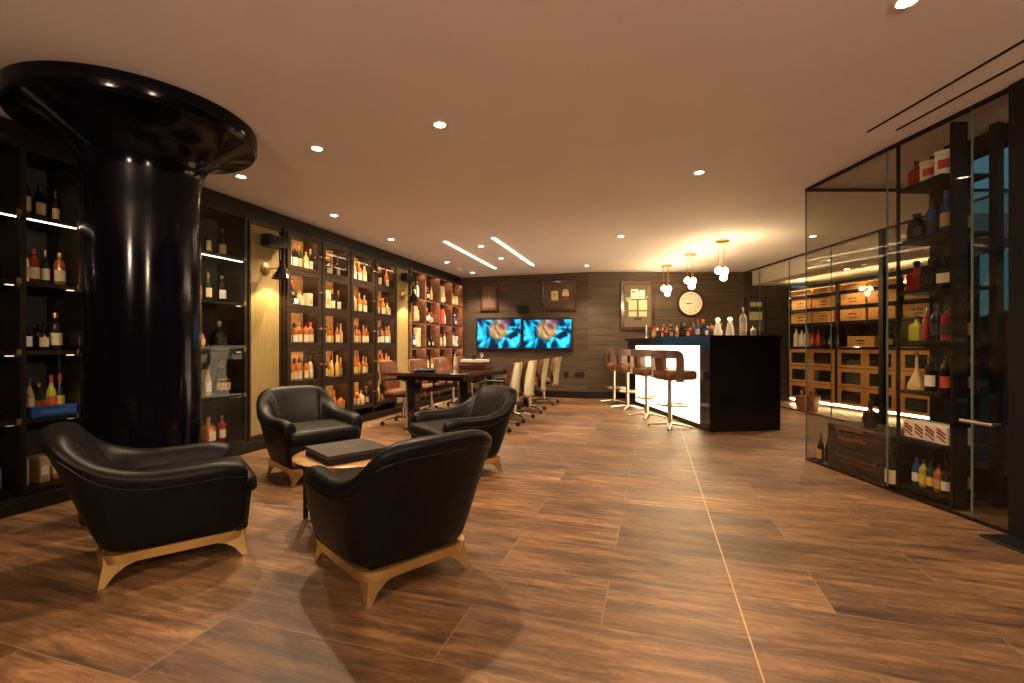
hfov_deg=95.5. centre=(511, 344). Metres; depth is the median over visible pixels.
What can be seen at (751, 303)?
framed picture
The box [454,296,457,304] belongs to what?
gift box
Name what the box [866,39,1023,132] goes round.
trim
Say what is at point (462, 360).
serving tray
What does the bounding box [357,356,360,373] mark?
bottle
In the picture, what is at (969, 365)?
bottle
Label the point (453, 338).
bottle
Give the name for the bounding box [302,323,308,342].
bottle
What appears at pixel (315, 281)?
display cabinet
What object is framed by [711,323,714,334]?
bottle
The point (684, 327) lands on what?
bottle
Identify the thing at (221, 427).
bottle
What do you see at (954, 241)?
display shelf
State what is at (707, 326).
bottle
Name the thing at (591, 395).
baseboard
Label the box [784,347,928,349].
countertop
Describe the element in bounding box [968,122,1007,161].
wall
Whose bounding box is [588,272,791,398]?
wall
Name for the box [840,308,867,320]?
wooden crate
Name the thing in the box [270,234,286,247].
grille
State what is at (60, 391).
bottle
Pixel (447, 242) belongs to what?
recessed light
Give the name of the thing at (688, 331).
bottle
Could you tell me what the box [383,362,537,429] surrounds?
conference table
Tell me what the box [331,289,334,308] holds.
bottle
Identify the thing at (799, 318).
wooden crate
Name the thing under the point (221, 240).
bottle
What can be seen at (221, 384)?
bottle
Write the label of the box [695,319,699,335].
bottle
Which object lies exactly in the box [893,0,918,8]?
recessed light
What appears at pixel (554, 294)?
photo
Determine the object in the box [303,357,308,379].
bottle
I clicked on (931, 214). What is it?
bottle
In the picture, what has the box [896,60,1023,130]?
trim
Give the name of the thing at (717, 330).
decanter
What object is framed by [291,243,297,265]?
bottle
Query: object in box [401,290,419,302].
wall sconce
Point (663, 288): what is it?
pendant lamp
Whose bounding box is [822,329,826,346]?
bottle
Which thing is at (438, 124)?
recessed light
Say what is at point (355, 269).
bottle
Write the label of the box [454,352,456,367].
bottle
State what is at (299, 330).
bottle
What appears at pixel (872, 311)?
wooden crate
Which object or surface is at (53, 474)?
bottle
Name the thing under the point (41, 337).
bottle
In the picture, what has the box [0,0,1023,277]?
ceiling
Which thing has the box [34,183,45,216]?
bottle
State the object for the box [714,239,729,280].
pendant lamp
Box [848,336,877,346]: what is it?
wooden crate
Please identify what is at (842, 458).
print
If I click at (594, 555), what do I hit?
floor
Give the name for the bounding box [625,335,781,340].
countertop
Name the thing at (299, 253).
bottle
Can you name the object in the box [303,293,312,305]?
gift box
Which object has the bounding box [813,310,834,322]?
wooden crate
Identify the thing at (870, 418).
bottle
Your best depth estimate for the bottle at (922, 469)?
3.37 m
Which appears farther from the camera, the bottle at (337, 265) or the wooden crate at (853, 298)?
the wooden crate at (853, 298)
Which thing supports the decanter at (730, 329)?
on the bar counter at (736, 387)
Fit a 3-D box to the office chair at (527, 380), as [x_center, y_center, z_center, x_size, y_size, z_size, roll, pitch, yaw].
[0.066,0.662,6.838,0.572,0.873,0.564,0,0,20]
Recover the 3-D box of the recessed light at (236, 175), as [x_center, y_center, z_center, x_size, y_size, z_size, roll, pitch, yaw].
[-2.405,-1.495,4.127,0.094,0.008,0.094,0,0,0]
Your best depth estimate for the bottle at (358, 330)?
6.76 m
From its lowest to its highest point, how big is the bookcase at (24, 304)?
2.343 m
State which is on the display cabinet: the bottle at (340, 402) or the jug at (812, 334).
the bottle at (340, 402)
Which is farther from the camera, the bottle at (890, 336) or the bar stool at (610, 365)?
the bar stool at (610, 365)
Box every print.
[483,287,494,307]
[834,453,879,471]
[835,426,866,445]
[904,421,912,435]
[915,423,922,438]
[925,426,933,440]
[936,428,945,442]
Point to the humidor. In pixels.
(462, 365)
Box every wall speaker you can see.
[261,233,286,249]
[401,273,414,282]
[517,306,528,312]
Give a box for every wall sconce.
[261,260,292,279]
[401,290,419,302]
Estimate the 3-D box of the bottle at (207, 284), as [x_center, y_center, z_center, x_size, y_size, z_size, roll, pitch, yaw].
[-2.989,-0.571,4.572,0.068,0.279,0.067,0,0,11]
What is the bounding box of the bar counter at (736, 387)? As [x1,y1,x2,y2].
[625,335,781,431]
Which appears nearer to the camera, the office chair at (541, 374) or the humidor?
the humidor
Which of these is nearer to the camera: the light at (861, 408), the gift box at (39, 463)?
the gift box at (39, 463)
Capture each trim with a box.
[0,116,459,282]
[0,391,457,506]
[678,422,764,682]
[744,87,1007,533]
[759,110,973,515]
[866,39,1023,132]
[878,228,885,425]
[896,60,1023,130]
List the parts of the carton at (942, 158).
lid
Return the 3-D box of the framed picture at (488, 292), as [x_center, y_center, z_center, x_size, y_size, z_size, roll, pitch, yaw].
[-0.501,-1.041,10.167,0.419,0.592,0.040,0,0,17]
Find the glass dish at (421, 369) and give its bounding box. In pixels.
[411,367,437,371]
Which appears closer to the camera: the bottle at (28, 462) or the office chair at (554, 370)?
the bottle at (28, 462)
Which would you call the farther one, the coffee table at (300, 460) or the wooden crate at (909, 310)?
the wooden crate at (909, 310)
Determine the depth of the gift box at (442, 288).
9.31 m
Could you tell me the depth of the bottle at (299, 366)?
5.62 m
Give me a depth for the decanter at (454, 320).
9.95 m
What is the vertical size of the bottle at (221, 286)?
0.276 m
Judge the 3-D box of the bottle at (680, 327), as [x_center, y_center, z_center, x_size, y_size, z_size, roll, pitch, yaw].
[2.769,-0.255,7.631,0.052,0.262,0.054,0,0,44]
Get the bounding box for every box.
[27,402,77,417]
[29,454,49,482]
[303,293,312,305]
[305,438,387,465]
[326,290,330,307]
[412,306,416,320]
[413,328,420,346]
[440,286,444,301]
[440,309,443,323]
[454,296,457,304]
[454,336,457,345]
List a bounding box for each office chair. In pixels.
[378,360,425,425]
[408,359,450,410]
[432,357,469,407]
[453,356,484,401]
[479,362,522,431]
[497,360,536,422]
[516,358,548,413]
[531,357,561,405]
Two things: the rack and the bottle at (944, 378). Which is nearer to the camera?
the bottle at (944, 378)
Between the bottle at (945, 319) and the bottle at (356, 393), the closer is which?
the bottle at (945, 319)
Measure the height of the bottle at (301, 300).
0.207 m
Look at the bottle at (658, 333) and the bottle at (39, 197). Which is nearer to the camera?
the bottle at (39, 197)
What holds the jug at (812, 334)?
on the rack
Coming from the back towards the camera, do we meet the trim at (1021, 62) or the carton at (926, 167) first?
the carton at (926, 167)
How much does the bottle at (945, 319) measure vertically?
0.232 m
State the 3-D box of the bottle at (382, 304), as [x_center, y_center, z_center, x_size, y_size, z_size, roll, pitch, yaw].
[-2.049,-0.597,7.357,0.083,0.290,0.082,0,0,11]
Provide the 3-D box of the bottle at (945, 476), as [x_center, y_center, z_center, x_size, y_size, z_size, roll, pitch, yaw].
[2.990,0.930,3.200,0.057,0.197,0.056,0,0,-14]
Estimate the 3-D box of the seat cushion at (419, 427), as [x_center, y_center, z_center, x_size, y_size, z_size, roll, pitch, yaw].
[-0.536,0.723,4.010,0.550,0.118,0.600,0,0,-38]
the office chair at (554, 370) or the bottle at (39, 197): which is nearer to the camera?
the bottle at (39, 197)
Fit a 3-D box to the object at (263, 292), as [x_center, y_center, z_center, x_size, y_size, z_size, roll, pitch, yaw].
[-2.693,-0.160,5.072,0.024,2.330,0.438,0,0,17]
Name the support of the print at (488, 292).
attached to the framed picture at (488, 292)
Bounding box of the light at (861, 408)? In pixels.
[790,398,928,418]
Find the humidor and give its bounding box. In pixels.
[458,362,491,368]
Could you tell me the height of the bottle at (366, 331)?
0.287 m
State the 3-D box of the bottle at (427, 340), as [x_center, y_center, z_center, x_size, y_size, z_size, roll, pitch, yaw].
[-1.595,-0.064,8.799,0.075,0.184,0.074,0,0,23]
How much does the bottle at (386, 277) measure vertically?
0.310 m
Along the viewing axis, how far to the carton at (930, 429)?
3.26 m
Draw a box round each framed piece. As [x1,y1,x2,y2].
[542,280,576,310]
[620,281,654,329]
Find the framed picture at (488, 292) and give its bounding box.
[480,283,497,310]
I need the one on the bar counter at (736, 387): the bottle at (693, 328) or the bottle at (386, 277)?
the bottle at (693, 328)
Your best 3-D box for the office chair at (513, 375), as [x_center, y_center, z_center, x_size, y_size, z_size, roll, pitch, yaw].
[-0.157,0.662,6.111,0.572,0.873,0.564,0,0,15]
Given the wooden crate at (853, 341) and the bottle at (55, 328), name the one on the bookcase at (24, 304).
the bottle at (55, 328)
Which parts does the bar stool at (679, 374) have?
bentwood frame, seat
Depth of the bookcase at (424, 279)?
9.13 m
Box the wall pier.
[929,156,970,470]
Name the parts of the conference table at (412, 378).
chrome post, leg, chrome post, leg, leg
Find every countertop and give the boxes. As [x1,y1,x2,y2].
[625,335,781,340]
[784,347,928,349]
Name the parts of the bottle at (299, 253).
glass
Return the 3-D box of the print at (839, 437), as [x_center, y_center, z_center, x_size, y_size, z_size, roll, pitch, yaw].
[2.894,0.777,3.981,0.004,0.116,0.337,0,0,-3]
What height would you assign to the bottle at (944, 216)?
0.294 m
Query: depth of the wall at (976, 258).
6.53 m
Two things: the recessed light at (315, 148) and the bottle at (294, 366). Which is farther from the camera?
the bottle at (294, 366)
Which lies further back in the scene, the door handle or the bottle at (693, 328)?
the bottle at (693, 328)
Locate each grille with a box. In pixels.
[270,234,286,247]
[408,274,414,281]
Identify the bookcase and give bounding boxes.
[0,138,246,500]
[409,268,462,399]
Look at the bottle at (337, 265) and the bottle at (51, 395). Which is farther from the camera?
the bottle at (337, 265)
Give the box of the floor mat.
[979,534,1023,553]
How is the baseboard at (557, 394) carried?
attached to the wall at (514, 291)
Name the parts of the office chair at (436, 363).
backrest, seat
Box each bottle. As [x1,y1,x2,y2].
[27,184,30,213]
[27,329,33,350]
[27,378,34,405]
[27,457,29,485]
[28,249,40,281]
[33,323,49,349]
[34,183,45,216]
[34,382,44,405]
[40,250,49,282]
[45,375,56,404]
[48,313,62,349]
[50,462,59,478]
[51,191,59,219]
[53,253,65,284]
[56,374,64,403]
[202,334,205,348]
[202,417,215,442]
[204,224,211,251]
[204,273,211,299]
[204,365,211,395]
[212,361,230,394]
[217,229,226,254]
[217,276,225,300]
[217,415,225,440]
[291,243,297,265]
[291,283,297,303]
[291,323,297,342]
[292,358,296,380]
[296,322,302,342]
[297,245,301,266]
[297,291,304,304]
[297,358,301,379]
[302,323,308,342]
[303,252,308,267]
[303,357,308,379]
[307,356,313,378]
[308,249,312,268]
[308,322,313,342]
[326,325,330,342]
[327,358,329,376]
[329,355,333,376]
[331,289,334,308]
[331,325,333,342]
[335,258,339,274]
[335,323,339,342]
[335,355,339,376]
[336,290,340,308]
[336,394,344,408]
[339,324,342,342]
[339,358,342,375]
[354,263,356,278]
[354,293,356,310]
[354,325,357,342]
[355,388,359,405]
[357,262,361,279]
[357,293,361,311]
[357,326,360,342]
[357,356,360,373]
[359,391,364,404]
[361,325,364,342]
[361,356,365,373]
[362,266,366,280]
[362,295,366,311]
[364,326,368,342]
[364,386,368,403]
[365,357,367,373]
[378,267,381,284]
[380,298,384,313]
[380,326,383,342]
[384,269,388,285]
[384,326,388,342]
[385,303,390,314]
[412,332,415,346]
[416,282,418,296]
[426,308,428,321]
[426,337,429,346]
[429,356,432,367]
[443,333,445,345]
[452,333,454,345]
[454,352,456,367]
[656,327,660,336]
[669,326,674,336]
[675,323,677,336]
[679,322,681,336]
[682,320,686,335]
[686,326,691,335]
[692,324,695,335]
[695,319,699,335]
[700,319,702,335]
[702,319,705,335]
[705,323,708,334]
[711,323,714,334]
[739,307,746,334]
[750,326,755,334]
[817,432,823,462]
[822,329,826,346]
[824,436,828,462]
[828,329,832,346]
[862,399,878,426]
[885,445,897,490]
[888,330,893,346]
[908,161,919,185]
[908,316,921,340]
[912,457,920,484]
[919,459,927,487]
[922,307,929,340]
[924,357,937,390]
[925,200,936,234]
[926,461,934,489]
[930,303,941,340]
[933,463,942,492]
[939,190,949,230]
[939,357,949,392]
[940,307,949,339]
[941,466,949,495]
[942,452,949,472]
[968,196,970,230]
[968,302,970,339]
[968,357,970,392]
[968,456,970,494]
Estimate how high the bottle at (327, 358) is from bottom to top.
0.267 m
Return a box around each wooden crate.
[791,289,813,296]
[791,312,812,323]
[792,298,812,309]
[812,295,834,307]
[813,286,834,293]
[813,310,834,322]
[840,281,868,290]
[840,292,866,305]
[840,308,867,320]
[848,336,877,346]
[867,288,895,302]
[868,277,895,286]
[868,305,895,319]
[903,303,928,317]
[904,287,928,299]
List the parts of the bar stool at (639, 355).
bentwood frame, seat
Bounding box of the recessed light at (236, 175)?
[235,174,246,178]
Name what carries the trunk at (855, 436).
on the trunk at (864, 465)
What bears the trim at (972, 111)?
attached to the wall at (981, 142)
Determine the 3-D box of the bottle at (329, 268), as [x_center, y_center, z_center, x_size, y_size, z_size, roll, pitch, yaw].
[-2.420,-1.026,6.100,0.079,0.250,0.124,0,0,23]
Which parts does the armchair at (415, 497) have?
leg, leg, leg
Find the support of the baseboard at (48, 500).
attached to the wall
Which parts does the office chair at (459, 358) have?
backrest, seat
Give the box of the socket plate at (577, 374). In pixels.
[575,372,583,376]
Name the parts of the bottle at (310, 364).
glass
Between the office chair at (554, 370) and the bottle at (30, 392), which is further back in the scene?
the office chair at (554, 370)
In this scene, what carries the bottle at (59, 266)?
on the bookcase at (24, 304)
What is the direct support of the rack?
on the floor at (594, 555)
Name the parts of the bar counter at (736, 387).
backlit panel, frame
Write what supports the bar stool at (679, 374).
on the floor at (594, 555)
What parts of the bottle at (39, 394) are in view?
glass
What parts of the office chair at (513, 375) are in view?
armrest, armrest, backrest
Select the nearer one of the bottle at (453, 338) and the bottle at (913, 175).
the bottle at (913, 175)
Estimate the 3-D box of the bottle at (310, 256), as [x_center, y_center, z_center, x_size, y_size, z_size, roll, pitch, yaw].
[-2.521,-1.052,5.813,0.061,0.300,0.060,0,0,11]
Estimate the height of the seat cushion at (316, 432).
0.118 m
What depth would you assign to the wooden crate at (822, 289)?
8.17 m
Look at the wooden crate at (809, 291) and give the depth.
8.63 m
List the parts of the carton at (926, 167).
lid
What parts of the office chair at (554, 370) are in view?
seat, backrest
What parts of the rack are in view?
smoked pane, smoked pane, smoked pane, door, door, door, door, smoked pane, door, smoked pane, door, smoked pane, door, smoked pane, door, smoked pane, door, smoked pane, panel, door, smoked pane, door, smoked pane, door, smoked pane, door, door, door, smoked pane, smoked pane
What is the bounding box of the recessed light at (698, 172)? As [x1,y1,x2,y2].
[693,170,704,174]
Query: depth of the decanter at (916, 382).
3.42 m
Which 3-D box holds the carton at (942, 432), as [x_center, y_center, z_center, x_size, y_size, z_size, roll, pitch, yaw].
[3.009,0.619,3.174,0.162,0.120,0.085,0,0,0]
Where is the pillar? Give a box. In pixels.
[0,60,256,526]
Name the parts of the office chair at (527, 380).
armrest, backrest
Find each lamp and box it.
[661,264,671,295]
[684,253,696,288]
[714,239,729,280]
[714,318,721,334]
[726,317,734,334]
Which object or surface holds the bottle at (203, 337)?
on the bookcase at (24, 304)
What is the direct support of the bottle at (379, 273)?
on the display cabinet
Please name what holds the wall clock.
attached to the wall at (725, 299)
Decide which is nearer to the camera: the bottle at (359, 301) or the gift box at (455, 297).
the bottle at (359, 301)
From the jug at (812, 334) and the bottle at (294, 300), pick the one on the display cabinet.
the bottle at (294, 300)
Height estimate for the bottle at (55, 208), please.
0.240 m
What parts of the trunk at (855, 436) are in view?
lid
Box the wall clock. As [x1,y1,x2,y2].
[676,289,704,316]
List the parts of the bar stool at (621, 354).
bentwood frame, seat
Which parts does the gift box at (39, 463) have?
lid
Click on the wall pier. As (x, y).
(936, 405)
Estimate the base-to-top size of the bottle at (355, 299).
0.290 m
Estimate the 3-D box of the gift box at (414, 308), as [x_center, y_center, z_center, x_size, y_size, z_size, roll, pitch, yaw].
[-1.754,-0.556,8.282,0.094,0.270,0.104,0,0,23]
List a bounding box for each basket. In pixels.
[795,387,820,410]
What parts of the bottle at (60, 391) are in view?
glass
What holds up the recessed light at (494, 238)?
in the ceiling
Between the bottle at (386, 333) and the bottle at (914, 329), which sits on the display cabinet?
the bottle at (386, 333)
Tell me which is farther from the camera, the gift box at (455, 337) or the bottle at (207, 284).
the gift box at (455, 337)
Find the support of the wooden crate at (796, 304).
on the rack
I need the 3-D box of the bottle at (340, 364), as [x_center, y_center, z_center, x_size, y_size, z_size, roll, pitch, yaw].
[-2.349,0.307,6.374,0.056,0.272,0.054,0,0,11]
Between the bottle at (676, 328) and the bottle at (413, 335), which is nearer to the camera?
the bottle at (676, 328)
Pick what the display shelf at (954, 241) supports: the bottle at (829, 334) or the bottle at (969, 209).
the bottle at (969, 209)
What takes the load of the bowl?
on the wine glass
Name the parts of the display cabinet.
door, door, door, door, door, door, door, door, door, door, door, door, door, door, door, door, door, door, door, door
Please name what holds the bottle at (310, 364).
on the display cabinet
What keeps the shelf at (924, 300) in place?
attached to the rack
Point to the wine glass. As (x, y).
(441, 359)
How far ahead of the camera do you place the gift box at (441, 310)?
9.30 m
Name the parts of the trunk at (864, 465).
lid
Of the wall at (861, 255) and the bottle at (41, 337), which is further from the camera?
the wall at (861, 255)
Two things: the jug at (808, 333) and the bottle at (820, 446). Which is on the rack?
the jug at (808, 333)
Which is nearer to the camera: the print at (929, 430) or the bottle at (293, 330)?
the print at (929, 430)
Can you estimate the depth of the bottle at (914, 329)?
3.42 m
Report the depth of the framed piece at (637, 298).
9.54 m
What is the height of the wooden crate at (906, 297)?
0.185 m
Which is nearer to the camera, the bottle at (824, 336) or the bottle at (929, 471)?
the bottle at (929, 471)
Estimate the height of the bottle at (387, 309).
0.230 m
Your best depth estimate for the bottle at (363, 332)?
6.83 m
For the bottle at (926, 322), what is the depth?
3.34 m
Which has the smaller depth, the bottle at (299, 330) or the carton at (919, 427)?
the carton at (919, 427)
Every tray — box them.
[461,359,488,361]
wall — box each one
[460,272,587,391]
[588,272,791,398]
[752,213,1007,285]
[832,255,979,420]
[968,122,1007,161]
[1008,78,1023,539]
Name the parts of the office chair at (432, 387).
backrest, seat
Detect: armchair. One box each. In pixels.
[36,421,256,589]
[256,385,362,486]
[303,429,491,609]
[408,385,517,471]
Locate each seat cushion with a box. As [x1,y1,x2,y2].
[288,419,360,444]
[408,418,455,436]
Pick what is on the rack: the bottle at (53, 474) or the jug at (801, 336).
the jug at (801, 336)
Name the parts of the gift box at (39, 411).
lid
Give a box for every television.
[476,317,521,349]
[522,317,572,349]
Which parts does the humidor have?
lid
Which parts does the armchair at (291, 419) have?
leg, leg, seat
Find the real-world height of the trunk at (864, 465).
0.196 m
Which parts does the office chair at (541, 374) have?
backrest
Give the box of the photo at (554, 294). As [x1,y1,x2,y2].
[551,291,557,300]
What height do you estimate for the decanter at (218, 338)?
0.288 m
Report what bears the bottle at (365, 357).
on the display cabinet
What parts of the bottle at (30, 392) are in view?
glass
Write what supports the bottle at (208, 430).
on the bookcase at (24, 304)
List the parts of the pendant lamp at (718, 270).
globe, globe, cord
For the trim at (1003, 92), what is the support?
attached to the wall at (981, 142)
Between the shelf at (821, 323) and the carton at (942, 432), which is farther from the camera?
the shelf at (821, 323)
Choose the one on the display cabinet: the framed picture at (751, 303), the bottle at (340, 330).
the bottle at (340, 330)
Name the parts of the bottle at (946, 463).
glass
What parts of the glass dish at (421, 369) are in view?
dish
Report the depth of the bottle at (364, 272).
6.88 m
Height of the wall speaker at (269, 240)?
0.130 m
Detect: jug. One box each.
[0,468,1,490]
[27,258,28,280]
[793,329,799,346]
[799,330,803,346]
[804,328,809,346]
[809,327,815,346]
[815,330,821,346]
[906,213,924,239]
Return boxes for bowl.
[439,357,443,363]
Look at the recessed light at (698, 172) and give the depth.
4.03 m
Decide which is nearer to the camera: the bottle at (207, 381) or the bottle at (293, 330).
the bottle at (207, 381)
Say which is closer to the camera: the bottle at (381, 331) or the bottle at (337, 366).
the bottle at (337, 366)
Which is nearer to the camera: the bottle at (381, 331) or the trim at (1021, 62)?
the trim at (1021, 62)
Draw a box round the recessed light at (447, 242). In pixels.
[443,241,495,268]
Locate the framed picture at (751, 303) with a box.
[745,297,766,332]
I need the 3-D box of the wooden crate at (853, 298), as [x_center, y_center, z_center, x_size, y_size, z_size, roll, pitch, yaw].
[5.748,-0.755,7.667,0.331,0.185,0.440,0,0,-12]
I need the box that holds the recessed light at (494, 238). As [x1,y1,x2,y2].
[491,237,533,265]
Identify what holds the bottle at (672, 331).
on the bar counter at (736, 387)
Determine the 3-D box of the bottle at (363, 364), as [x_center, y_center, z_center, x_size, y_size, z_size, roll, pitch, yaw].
[-2.190,0.303,6.852,0.068,0.281,0.067,0,0,23]
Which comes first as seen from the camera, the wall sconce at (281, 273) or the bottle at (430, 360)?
the wall sconce at (281, 273)
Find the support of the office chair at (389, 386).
on the floor at (594, 555)
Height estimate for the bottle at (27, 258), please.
0.242 m
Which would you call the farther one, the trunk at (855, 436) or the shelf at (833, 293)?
the shelf at (833, 293)
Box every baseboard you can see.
[0,394,457,518]
[473,388,587,398]
[588,392,625,398]
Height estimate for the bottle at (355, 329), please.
0.284 m
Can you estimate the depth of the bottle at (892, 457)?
3.52 m
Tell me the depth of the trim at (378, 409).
4.67 m
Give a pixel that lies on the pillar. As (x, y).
(144, 148)
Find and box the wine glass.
[439,357,443,369]
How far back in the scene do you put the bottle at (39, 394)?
3.30 m
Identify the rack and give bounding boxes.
[784,268,928,418]
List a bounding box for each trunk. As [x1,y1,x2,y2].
[827,421,933,460]
[827,444,933,484]
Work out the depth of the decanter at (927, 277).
3.31 m
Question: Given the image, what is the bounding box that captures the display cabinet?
[281,228,396,411]
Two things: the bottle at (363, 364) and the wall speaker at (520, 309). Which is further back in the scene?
the wall speaker at (520, 309)
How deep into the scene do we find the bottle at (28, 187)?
3.22 m
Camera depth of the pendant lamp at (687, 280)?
7.63 m
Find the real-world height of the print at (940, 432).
0.100 m
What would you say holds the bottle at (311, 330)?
on the display cabinet
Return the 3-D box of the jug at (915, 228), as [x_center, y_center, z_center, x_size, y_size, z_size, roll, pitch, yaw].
[2.990,-0.871,3.435,0.120,0.198,0.119,0,0,-14]
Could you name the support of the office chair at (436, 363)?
on the floor at (594, 555)
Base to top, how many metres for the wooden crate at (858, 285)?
0.105 m
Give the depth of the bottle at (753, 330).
6.24 m
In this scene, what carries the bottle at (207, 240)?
on the bookcase at (24, 304)
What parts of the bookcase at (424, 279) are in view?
shelf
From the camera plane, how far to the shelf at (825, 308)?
8.41 m
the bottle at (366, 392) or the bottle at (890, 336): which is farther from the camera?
the bottle at (890, 336)
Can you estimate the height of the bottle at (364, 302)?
0.290 m
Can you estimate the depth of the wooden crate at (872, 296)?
7.23 m
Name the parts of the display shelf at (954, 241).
post, shelf, shelf, shelf, shelf, shelf, shelf, shelf, post, plate, post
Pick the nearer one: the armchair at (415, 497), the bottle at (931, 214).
the armchair at (415, 497)
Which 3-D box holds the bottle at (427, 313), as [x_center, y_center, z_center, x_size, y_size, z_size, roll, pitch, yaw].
[-1.604,-0.561,8.771,0.068,0.279,0.067,0,0,23]
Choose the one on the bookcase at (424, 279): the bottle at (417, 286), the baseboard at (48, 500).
the bottle at (417, 286)
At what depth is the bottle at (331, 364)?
6.19 m
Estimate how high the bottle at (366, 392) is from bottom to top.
0.278 m
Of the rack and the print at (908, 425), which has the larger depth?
the rack
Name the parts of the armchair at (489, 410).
leg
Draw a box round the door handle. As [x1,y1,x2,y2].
[959,418,1000,426]
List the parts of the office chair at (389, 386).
backrest, armrest, seat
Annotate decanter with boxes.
[210,320,227,348]
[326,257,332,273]
[452,315,456,324]
[906,261,921,290]
[906,351,924,389]
[920,258,935,288]
[935,255,949,286]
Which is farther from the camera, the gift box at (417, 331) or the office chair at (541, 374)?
the gift box at (417, 331)
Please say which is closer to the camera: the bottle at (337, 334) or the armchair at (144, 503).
the armchair at (144, 503)
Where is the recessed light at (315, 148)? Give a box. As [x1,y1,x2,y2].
[310,145,323,150]
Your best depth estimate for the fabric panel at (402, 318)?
7.84 m
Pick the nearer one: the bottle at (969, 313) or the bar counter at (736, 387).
the bottle at (969, 313)
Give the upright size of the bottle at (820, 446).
0.285 m
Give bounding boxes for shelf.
[790,292,834,299]
[790,306,834,312]
[790,322,834,325]
[838,284,895,293]
[838,301,895,308]
[838,318,895,323]
[896,122,1003,507]
[901,298,928,302]
[901,317,928,320]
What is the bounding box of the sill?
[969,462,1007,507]
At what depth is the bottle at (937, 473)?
3.25 m
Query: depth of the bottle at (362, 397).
6.81 m
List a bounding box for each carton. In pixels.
[904,420,934,437]
[914,422,945,439]
[919,159,933,180]
[925,424,949,442]
[934,148,949,175]
[936,426,969,445]
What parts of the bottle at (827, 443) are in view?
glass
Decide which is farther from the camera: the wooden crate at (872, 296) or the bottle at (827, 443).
the wooden crate at (872, 296)
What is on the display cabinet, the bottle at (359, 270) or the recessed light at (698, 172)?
the bottle at (359, 270)
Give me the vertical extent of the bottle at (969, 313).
0.264 m
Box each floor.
[0,396,1023,682]
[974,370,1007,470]
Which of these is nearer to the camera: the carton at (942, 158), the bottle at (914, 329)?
the carton at (942, 158)
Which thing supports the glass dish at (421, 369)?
on the conference table at (412, 378)
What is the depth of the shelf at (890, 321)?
7.49 m
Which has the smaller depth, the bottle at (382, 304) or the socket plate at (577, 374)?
the bottle at (382, 304)
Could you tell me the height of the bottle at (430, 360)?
0.261 m
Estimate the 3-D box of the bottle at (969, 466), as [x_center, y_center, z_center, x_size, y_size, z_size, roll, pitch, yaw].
[3.150,0.897,3.220,0.064,0.264,0.063,0,0,-32]
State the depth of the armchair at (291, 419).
3.94 m
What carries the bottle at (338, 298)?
on the display cabinet
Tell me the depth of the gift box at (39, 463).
3.28 m
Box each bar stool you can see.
[600,348,629,404]
[611,349,646,410]
[628,349,669,419]
[648,350,696,430]
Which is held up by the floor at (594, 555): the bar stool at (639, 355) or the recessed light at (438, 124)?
the bar stool at (639, 355)
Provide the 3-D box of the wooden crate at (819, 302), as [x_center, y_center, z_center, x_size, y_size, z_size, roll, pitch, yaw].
[5.633,-0.755,8.210,0.331,0.185,0.464,0,0,-12]
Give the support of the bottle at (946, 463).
on the display shelf at (954, 241)
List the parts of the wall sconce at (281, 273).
lamp shade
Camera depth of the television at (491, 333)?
10.05 m
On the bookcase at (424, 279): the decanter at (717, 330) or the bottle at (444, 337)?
the bottle at (444, 337)
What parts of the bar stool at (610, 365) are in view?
bentwood frame, seat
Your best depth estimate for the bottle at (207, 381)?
4.55 m
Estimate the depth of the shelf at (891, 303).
7.52 m
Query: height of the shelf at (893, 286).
0.035 m
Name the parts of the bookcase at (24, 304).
shelf, shelf, shelf, shelf, shelf, shelf, shelf, shelf, shelf, shelf, panel, shelf, shelf, shelf, shelf, shelf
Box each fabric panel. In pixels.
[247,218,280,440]
[396,265,408,405]
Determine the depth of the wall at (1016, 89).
2.64 m
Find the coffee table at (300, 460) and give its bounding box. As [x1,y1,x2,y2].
[292,441,392,517]
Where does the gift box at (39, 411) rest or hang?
on the bookcase at (24, 304)
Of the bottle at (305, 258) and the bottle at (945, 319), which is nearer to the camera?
the bottle at (945, 319)
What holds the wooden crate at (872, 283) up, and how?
on the rack
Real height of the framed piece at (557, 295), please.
0.638 m
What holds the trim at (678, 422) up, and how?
on the floor at (594, 555)
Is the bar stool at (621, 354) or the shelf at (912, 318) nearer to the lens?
the shelf at (912, 318)
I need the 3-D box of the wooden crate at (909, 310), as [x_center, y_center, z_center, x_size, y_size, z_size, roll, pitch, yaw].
[5.956,-0.497,6.676,0.331,0.190,0.410,0,0,-12]
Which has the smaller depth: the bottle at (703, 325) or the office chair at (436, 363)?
the bottle at (703, 325)
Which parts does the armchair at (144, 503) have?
leg, seat, leg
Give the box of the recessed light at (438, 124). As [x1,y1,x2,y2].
[433,121,446,127]
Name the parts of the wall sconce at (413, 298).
lamp shade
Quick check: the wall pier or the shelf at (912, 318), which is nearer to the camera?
the wall pier
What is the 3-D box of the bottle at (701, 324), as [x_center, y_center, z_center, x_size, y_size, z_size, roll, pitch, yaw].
[2.945,-0.265,7.208,0.068,0.283,0.068,0,0,44]

